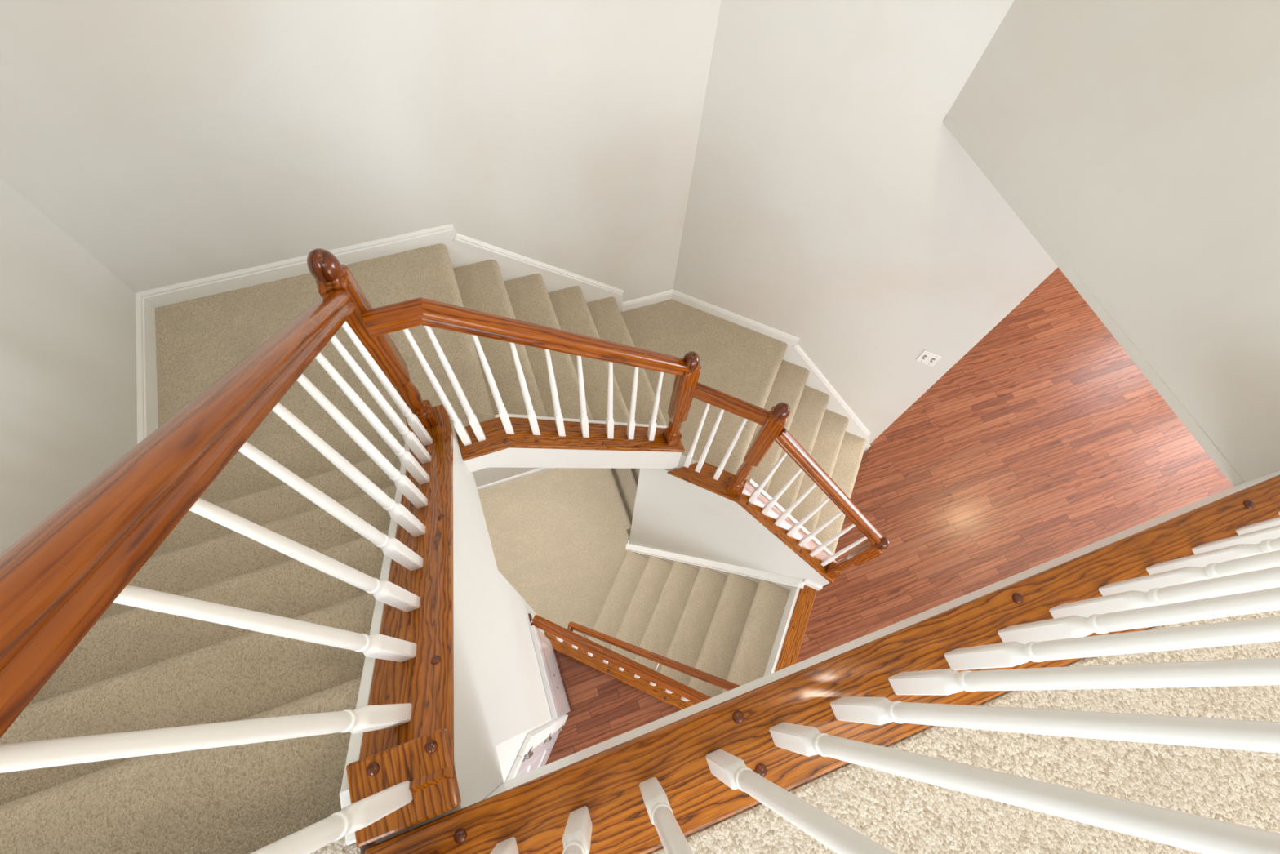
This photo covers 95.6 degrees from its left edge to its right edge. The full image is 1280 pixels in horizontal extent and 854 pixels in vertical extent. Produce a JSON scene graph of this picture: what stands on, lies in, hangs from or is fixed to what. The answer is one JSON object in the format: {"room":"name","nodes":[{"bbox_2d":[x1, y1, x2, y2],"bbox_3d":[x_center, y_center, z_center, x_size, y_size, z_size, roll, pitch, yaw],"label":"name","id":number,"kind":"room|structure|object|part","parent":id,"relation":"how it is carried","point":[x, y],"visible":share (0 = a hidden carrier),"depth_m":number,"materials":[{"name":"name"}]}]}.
{"room":"stairwell","nodes":[
{"label":"stairwell","id":0,"kind":"room"},
{"bbox_2d":[0,177,137,554],"bbox_3d":[-1.435,1.804,1.774,0.120,7.400,5.582,-17,68,-11],"label":"wall","id":1,"kind":"structure","parent":0,"point":[68,380],"depth_m":2.03,"materials":[{"name":"paint"}]},
{"bbox_2d":[135,293,158,444],"bbox_3d":[-2.056,-0.057,2.424,0.014,0.100,1.222,-17,68,-11],"label":"baseboard","id":2,"kind":"structure","parent":1,"relation":"attached to","point":[146,362],"depth_m":2.50,"materials":[{"name":"white paint"}]},
{"bbox_2d":[155,244,494,511],"bbox_3d":[-1.427,-0.190,2.671,1.352,0.170,1.214,-17,68,-11],"label":"stair landing","id":3,"kind":"structure","parent":1,"relation":"attached to","point":[198,340],"depth_m":2.63,"materials":[{"name":"beige carpet"}]},
{"bbox_2d":[0,452,400,853],"bbox_3d":[-1.175,0.595,1.682,1.013,1.000,1.165,-17,68,-11],"label":"flight","id":4,"kind":"object","parent":3,"relation":"on","point":[135,668],"visible":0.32,"depth_m":1.35,"materials":[{"name":"beige carpet"}]},
{"bbox_2d":[0,0,720,302],"bbox_3d":[-0.938,-0.984,3.079,2.890,7.400,0.120,-17,68,-11],"label":"wall","id":5,"kind":"structure","parent":0,"point":[172,141],"depth_m":2.30,"materials":[{"name":"paint"}]},
{"bbox_2d":[136,222,457,307],"bbox_3d":[-1.597,-0.779,2.782,1.422,0.100,0.014,-17,68,-11],"label":"baseboard","id":6,"kind":"structure","parent":5,"relation":"attached to","point":[249,277],"depth_m":2.76,"materials":[{"name":"white paint"}]},
{"bbox_2d":[439,240,622,311],"bbox_3d":[-0.575,-0.877,3.477,1.012,1.028,0.010,-17,68,-11],"label":"trim","id":7,"kind":"structure","parent":5,"relation":"attached to","point":[460,254],"depth_m":3.32,"materials":[{"name":"white paint"}]},
{"bbox_2d":[453,232,623,296],"bbox_3d":[-0.529,-0.925,3.396,0.942,0.842,0.018,-17,68,-11],"label":"cap","id":8,"kind":"object","parent":5,"relation":"attached to","point":[463,239],"visible":1,"depth_m":3.30,"materials":[{"name":"white paint"}]},
{"bbox_2d":[622,288,673,311],"bbox_3d":[0.057,-0.879,4.031,0.386,0.092,0.014,-17,68,-11],"label":"baseboard","id":9,"kind":"structure","parent":5,"relation":"attached to","point":[667,295],"depth_m":4.02,"materials":[{"name":"white paint"}]},
{"bbox_2d":[620,298,786,475],"bbox_3d":[0.258,-0.326,3.933,1.201,0.170,1.080,23,66,7],"label":"stair landing","id":10,"kind":"structure","parent":5,"relation":"attached to","point":[741,362],"depth_m":3.92,"materials":[{"name":"beige carpet"}]},
{"bbox_2d":[453,259,667,427],"bbox_3d":[-0.433,-0.357,3.373,0.975,0.800,1.070,-17,68,-11],"label":"flight","id":11,"kind":"object","parent":10,"relation":"on","point":[482,286],"visible":0.44,"depth_m":3.25,"materials":[{"name":"beige carpet"}]},
{"bbox_2d":[375,418,551,843],"bbox_3d":[-0.700,1.079,3.305,0.140,4.660,1.288,-17,68,-11],"label":"wall","id":12,"kind":"structure","parent":0,"point":[500,695],"depth_m":1.72,"materials":[{"name":"paint"}]},
{"bbox_2d":[0,248,461,853],"bbox_3d":[-0.574,0.110,1.166,0.160,1.987,1.352,-17,68,-11],"label":"stair railing","id":13,"kind":"object","parent":12,"relation":"on","point":[59,579],"visible":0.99,"depth_m":0.81,"materials":[{"name":"brown wood"}]},
{"bbox_3d":[-0.558,-0.040,0.812,0.059,0.067,1.740,-17,25,-11],"label":"handrail","id":14,"kind":"part","parent":13,"relation":"part of","materials":[{"name":"brown wood"}]},
{"bbox_3d":[-0.819,-0.212,1.883,0.082,0.878,0.082,-17,68,-11],"label":"newel post","id":15,"kind":"part","parent":13,"relation":"part of","materials":[{"name":"brown wood"}]},
{"bbox_2d":[339,790,355,844],"bbox_3d":[-0.477,0.678,1.048,0.026,0.236,0.080,-17,68,-11],"label":"trim","id":16,"kind":"structure","parent":12,"relation":"attached to","point":[344,797],"depth_m":0.95,"materials":[{"name":"white paint"}]},
{"bbox_2d":[340,442,409,792],"bbox_3d":[-0.697,0.372,1.701,0.024,1.199,1.096,-17,68,-11],"label":"trim","id":17,"kind":"structure","parent":12,"relation":"attached to","point":[355,742],"depth_m":1.19,"materials":[{"name":"white paint"}]},
{"bbox_2d":[505,713,568,781],"bbox_3d":[-0.600,1.832,2.746,0.020,2.100,0.854,23,66,7],"label":"door frame","id":18,"kind":"structure","parent":12,"relation":"attached to","point":[535,737],"depth_m":2.12,"materials":[{"name":"white paint"}]},
{"bbox_2d":[515,724,563,777],"bbox_3d":[-0.594,1.871,2.762,0.113,2.024,0.800,23,66,7],"label":"door","id":19,"kind":"structure","parent":12,"relation":"in","point":[537,757],"depth_m":2.76,"materials":[{"name":"white paint"}]},
{"bbox_3d":[-0.538,1.671,2.680,0.007,0.520,0.260,23,66,7],"label":"panel","id":20,"kind":"part","parent":19,"relation":"part of","materials":[{"name":"white paint"}]},
{"bbox_3d":[-0.576,1.971,3.334,0.007,0.520,0.260,23,66,7],"label":"panel","id":21,"kind":"part","parent":19,"relation":"part of","materials":[{"name":"white paint"}]},
{"bbox_2d":[529,625,570,719],"bbox_3d":[-0.522,1.456,3.430,0.026,1.179,0.466,-17,68,-11],"label":"trim panel","id":22,"kind":"object","parent":12,"relation":"attached to","point":[557,699],"visible":0.94,"depth_m":3.14,"materials":[{"name":"white paint"}]},
{"bbox_2d":[553,648,572,711],"bbox_3d":[-0.538,1.685,3.962,0.015,0.020,0.490,-17,68,-11],"label":"trim","id":23,"kind":"structure","parent":12,"relation":"attached to","point":[555,652],"depth_m":3.94,"materials":[{"name":"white wood"}]},
{"bbox_2d":[471,467,538,487],"bbox_3d":[-1.070,0.088,5.235,2.830,2.580,0.062,-17,68,-11],"label":"wall","id":24,"kind":"structure","parent":0,"point":[485,476],"depth_m":5.74,"materials":[{"name":"paint"}]},
{"bbox_2d":[476,467,555,491],"bbox_3d":[-1.176,0.493,5.969,2.674,0.100,0.014,-17,68,-11],"label":"baseboard","id":25,"kind":"structure","parent":24,"relation":"attached to","point":[539,470],"depth_m":5.93,"materials":[{"name":"white paint"}]},
{"bbox_2d":[611,468,639,540],"bbox_3d":[0.059,0.769,6.521,0.740,0.600,0.884,-17,68,-11],"label":"flight","id":26,"kind":"object","parent":24,"relation":"attached to","point":[626,479],"visible":0.06,"depth_m":6.24,"materials":[{"name":"beige carpet"}]},
{"bbox_2d":[499,748,519,782],"bbox_3d":[-0.658,1.401,1.445,0.100,0.694,1.140,23,66,7],"label":"wall closet header","id":27,"kind":"structure","parent":0,"point":[506,763],"depth_m":1.80,"materials":[{"name":"paint"}]},
{"bbox_2d":[495,713,565,761],"bbox_3d":[-0.474,1.334,2.621,0.100,2.754,0.060,23,66,7],"label":"wall","id":28,"kind":"structure","parent":0,"point":[508,747],"depth_m":1.71,"materials":[{"name":"paint"}]},
{"bbox_2d":[478,467,631,639],"bbox_3d":[-1.085,1.410,5.664,2.196,0.100,1.881,-17,68,-11],"label":"stair landing","id":29,"kind":"structure","parent":0,"point":[559,536],"depth_m":5.77,"materials":[{"name":"beige carpet"}]},
{"bbox_2d":[588,550,790,697],"bbox_3d":[0.338,1.673,4.912,1.370,1.200,0.982,23,66,7],"label":"flight","id":30,"kind":"object","parent":29,"relation":"on","point":[705,620],"visible":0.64,"depth_m":4.75,"materials":[{"name":"beige carpet"}]},
{"bbox_2d":[464,448,681,472],"bbox_3d":[-0.278,0.140,3.016,1.082,1.032,0.132,-17,68,-11],"label":"wall","id":31,"kind":"structure","parent":0,"point":[508,457],"depth_m":2.83,"materials":[{"name":"paint"}]},
{"bbox_2d":[361,297,701,461],"bbox_3d":[-0.262,-0.110,2.448,1.140,1.690,0.146,-17,68,-11],"label":"stair railing","id":32,"kind":"object","parent":31,"relation":"on","point":[477,439],"visible":1,"depth_m":2.30,"materials":[{"name":"brown wood"}]},
{"bbox_3d":[-0.680,-0.307,1.620,0.159,0.067,0.059,-17,68,-11],"label":"handrail","id":33,"kind":"part","parent":32,"relation":"part of","materials":[{"name":"brown wood"}]},
{"bbox_3d":[-0.191,-0.291,2.096,1.286,0.067,0.059,5,56,-47],"label":"handrail","id":34,"kind":"part","parent":32,"relation":"part of","materials":[{"name":"brown wood"}]},
{"bbox_3d":[0.196,-0.097,2.887,0.082,0.843,0.082,-17,68,-11],"label":"newel post","id":35,"kind":"part","parent":32,"relation":"part of","materials":[{"name":"brown wood"}]},
{"bbox_2d":[494,413,666,427],"bbox_3d":[-0.246,0.054,3.050,0.860,1.063,0.017,-17,68,-11],"label":"trim","id":36,"kind":"structure","parent":31,"relation":"attached to","point":[498,415],"depth_m":2.79,"materials":[{"name":"white paint"}]},
{"bbox_2d":[628,454,829,586],"bbox_3d":[0.648,1.017,4.784,1.500,2.810,0.136,23,66,7],"label":"wall","id":37,"kind":"structure","parent":0,"point":[672,513],"depth_m":4.14,"materials":[{"name":"paint"}]},
{"bbox_2d":[625,546,800,591],"bbox_3d":[0.530,1.192,5.026,1.376,1.452,0.052,23,66,7],"label":"trim","id":38,"kind":"structure","parent":37,"relation":"attached to","point":[766,575],"depth_m":4.70,"materials":[{"name":"white paint"}]},
{"bbox_2d":[625,543,804,588],"bbox_3d":[0.538,1.159,4.943,1.407,1.296,0.058,23,66,7],"label":"cap","id":39,"kind":"object","parent":37,"relation":"attached to","point":[802,584],"visible":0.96,"depth_m":5.02,"materials":[{"name":"white paint"}]},
{"bbox_2d":[666,382,790,502],"bbox_3d":[0.425,0.067,3.034,0.494,1.122,0.158,23,66,7],"label":"stair railing","id":40,"kind":"object","parent":37,"relation":"on","point":[714,479],"visible":1,"depth_m":2.94,"materials":[{"name":"brown wood"}]},
{"bbox_3d":[0.406,-0.111,2.674,0.410,0.067,0.059,23,66,7],"label":"handrail","id":41,"kind":"part","parent":40,"relation":"part of","materials":[{"name":"brown wood"}]},
{"bbox_3d":[0.593,0.154,3.033,0.082,1.022,0.082,23,66,7],"label":"newel post","id":42,"kind":"part","parent":40,"relation":"part of","materials":[{"name":"brown wood"}]},
{"bbox_2d":[763,586,799,676],"bbox_3d":[0.989,1.619,4.207,0.022,0.194,1.030,23,66,7],"label":"trim","id":43,"kind":"structure","parent":37,"relation":"attached to","point":[790,604],"depth_m":4.23,"materials":[{"name":"white paint"}]},
{"bbox_2d":[749,479,833,555],"bbox_3d":[1.020,0.695,3.951,0.822,1.031,0.024,23,66,7],"label":"trim","id":44,"kind":"structure","parent":37,"relation":"attached to","point":[753,483],"depth_m":3.76,"materials":[{"name":"white paint"}]},
{"bbox_2d":[774,584,817,671],"bbox_3d":[1.054,1.612,4.105,0.120,0.016,1.072,23,66,7],"label":"trim","id":45,"kind":"structure","parent":37,"relation":"attached to","point":[795,633],"depth_m":4.18,"materials":[{"name":"brown wood"}]},
{"bbox_2d":[803,578,822,590],"bbox_3d":[1.267,1.161,4.273,0.132,0.084,0.024,23,66,7],"label":"trim","id":46,"kind":"structure","parent":37,"relation":"attached to","point":[806,582],"depth_m":4.24,"materials":[{"name":"white paint"}]},
{"bbox_2d":[737,426,889,583],"bbox_3d":[0.999,0.513,3.383,0.914,1.656,0.158,23,66,7],"label":"stair railing","id":47,"kind":"object","parent":37,"relation":"on","point":[764,510],"visible":1,"depth_m":3.43,"materials":[{"name":"brown wood"}]},
{"bbox_3d":[1.013,0.345,3.011,1.156,0.067,0.059,41,62,-31],"label":"handrail","id":48,"kind":"part","parent":47,"relation":"part of","materials":[{"name":"brown wood"}]},
{"bbox_3d":[1.342,0.838,3.672,0.082,0.828,0.082,23,66,7],"label":"newel post","id":49,"kind":"part","parent":47,"relation":"part of","materials":[{"name":"brown wood"}]},
{"bbox_2d":[310,586,1279,853],"bbox_3d":[0.721,1.814,0.494,3.452,0.044,3.154,-17,68,-11],"label":"floor","id":50,"kind":"structure","parent":0,"point":[902,815],"depth_m":1.02,"materials":[{"name":"beige carpet"}]},
{"bbox_2d":[673,0,1057,444],"bbox_3d":[1.137,-1.001,3.209,1.826,7.400,0.140,23,66,7],"label":"wall","id":51,"kind":"structure","parent":0,"point":[833,206],"depth_m":2.84,"materials":[{"name":"paint"}]},
{"bbox_2d":[671,289,799,346],"bbox_3d":[0.639,-0.758,4.011,0.950,0.088,0.014,23,66,7],"label":"baseboard","id":52,"kind":"structure","parent":51,"relation":"attached to","point":[685,299],"depth_m":4.00,"materials":[{"name":"white paint"}]},
{"bbox_2d":[782,342,868,445],"bbox_3d":[1.418,-0.199,4.394,0.940,1.012,0.010,23,66,7],"label":"trim","id":53,"kind":"structure","parent":51,"relation":"attached to","point":[790,355],"depth_m":4.30,"materials":[{"name":"white paint"}]},
{"bbox_2d":[791,343,870,435],"bbox_3d":[1.427,-0.251,4.269,0.858,0.756,0.018,23,66,7],"label":"cap","id":54,"kind":"object","parent":51,"relation":"attached to","point":[797,348],"visible":1,"depth_m":4.24,"materials":[{"name":"white paint"}]},
{"bbox_2d":[863,444,870,452],"bbox_3d":[1.812,0.162,4.741,0.094,0.124,0.014,23,66,7],"label":"baseboard","id":55,"kind":"structure","parent":51,"relation":"attached to","point":[867,445],"depth_m":4.71,"materials":[{"name":"white paint"}]},
{"bbox_2d":[915,349,942,366],"bbox_3d":[1.778,-0.418,3.575,0.110,0.120,0.020,23,66,7],"label":"electrical outlet","id":56,"kind":"object","parent":51,"relation":"attached to","point":[927,357],"visible":1,"depth_m":3.57,"materials":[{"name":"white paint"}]},
{"bbox_2d":[482,471,1279,799],"bbox_3d":[0.717,0.493,1.323,2.398,0.430,0.141,-17,68,-11],"label":"wall","id":57,"kind":"structure","parent":0,"point":[522,779],"depth_m":1.39,"materials":[{"name":"white paint"}]},
{"bbox_2d":[364,474,1279,853],"bbox_3d":[0.751,0.166,0.611,2.412,1.134,0.163,-17,68,-11],"label":"stair railing","id":58,"kind":"object","parent":57,"relation":"on","point":[648,792],"visible":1,"depth_m":0.94,"materials":[{"name":"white wood"}]},
{"bbox_3d":[-0.316,0.502,0.429,0.082,1.044,0.082,-17,68,-11],"label":"newel post","id":59,"kind":"part","parent":58,"relation":"part of","materials":[{"name":"brown wood"}]},
{"bbox_2d":[545,266,1233,764],"bbox_3d":[2.467,1.188,4.405,8.800,0.050,6.000,-17,68,-11],"label":"floor","id":60,"kind":"structure","parent":0,"point":[1046,441],"depth_m":4.78,"materials":[{"name":"brown wood"}]},
{"bbox_2d":[742,359,866,553],"bbox_3d":[1.177,0.275,4.279,0.959,0.800,1.064,23,66,7],"label":"flight","id":61,"kind":"object","parent":60,"relation":"on","point":[821,432],"visible":0.41,"depth_m":4.20,"materials":[{"name":"beige carpet"}]},
{"bbox_2d":[942,0,1279,485],"bbox_3d":[2.168,0.156,0.232,0.122,2.846,4.847,-17,68,-11],"label":"wall","id":62,"kind":"structure","parent":0,"point":[1141,138],"depth_m":1.74,"materials":[{"name":"paint"}]},
{"bbox_3d":[-0.004,2.110,4.788,1.250,1.824,1.181,-17,68,-11],"label":"wall","id":63,"kind":"structure","parent":0,"visible":0},
{"bbox_2d":[528,613,711,710],"bbox_3d":[0.087,1.517,3.474,1.614,1.066,0.142,23,66,7],"label":"stair railing","id":64,"kind":"object","parent":63,"relation":"on","point":[664,688],"visible":0.66,"depth_m":3.21,"materials":[{"name":"brown wood"}]},
{"bbox_2d":[566,621,740,690],"bbox_3d":[0.112,1.521,3.733,1.370,1.222,0.108,23,66,7],"label":"wall handrail","id":65,"kind":"object","parent":63,"relation":"attached to","point":[708,677],"visible":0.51,"depth_m":3.75,"materials":[{"name":"brown wood"}]}
]}

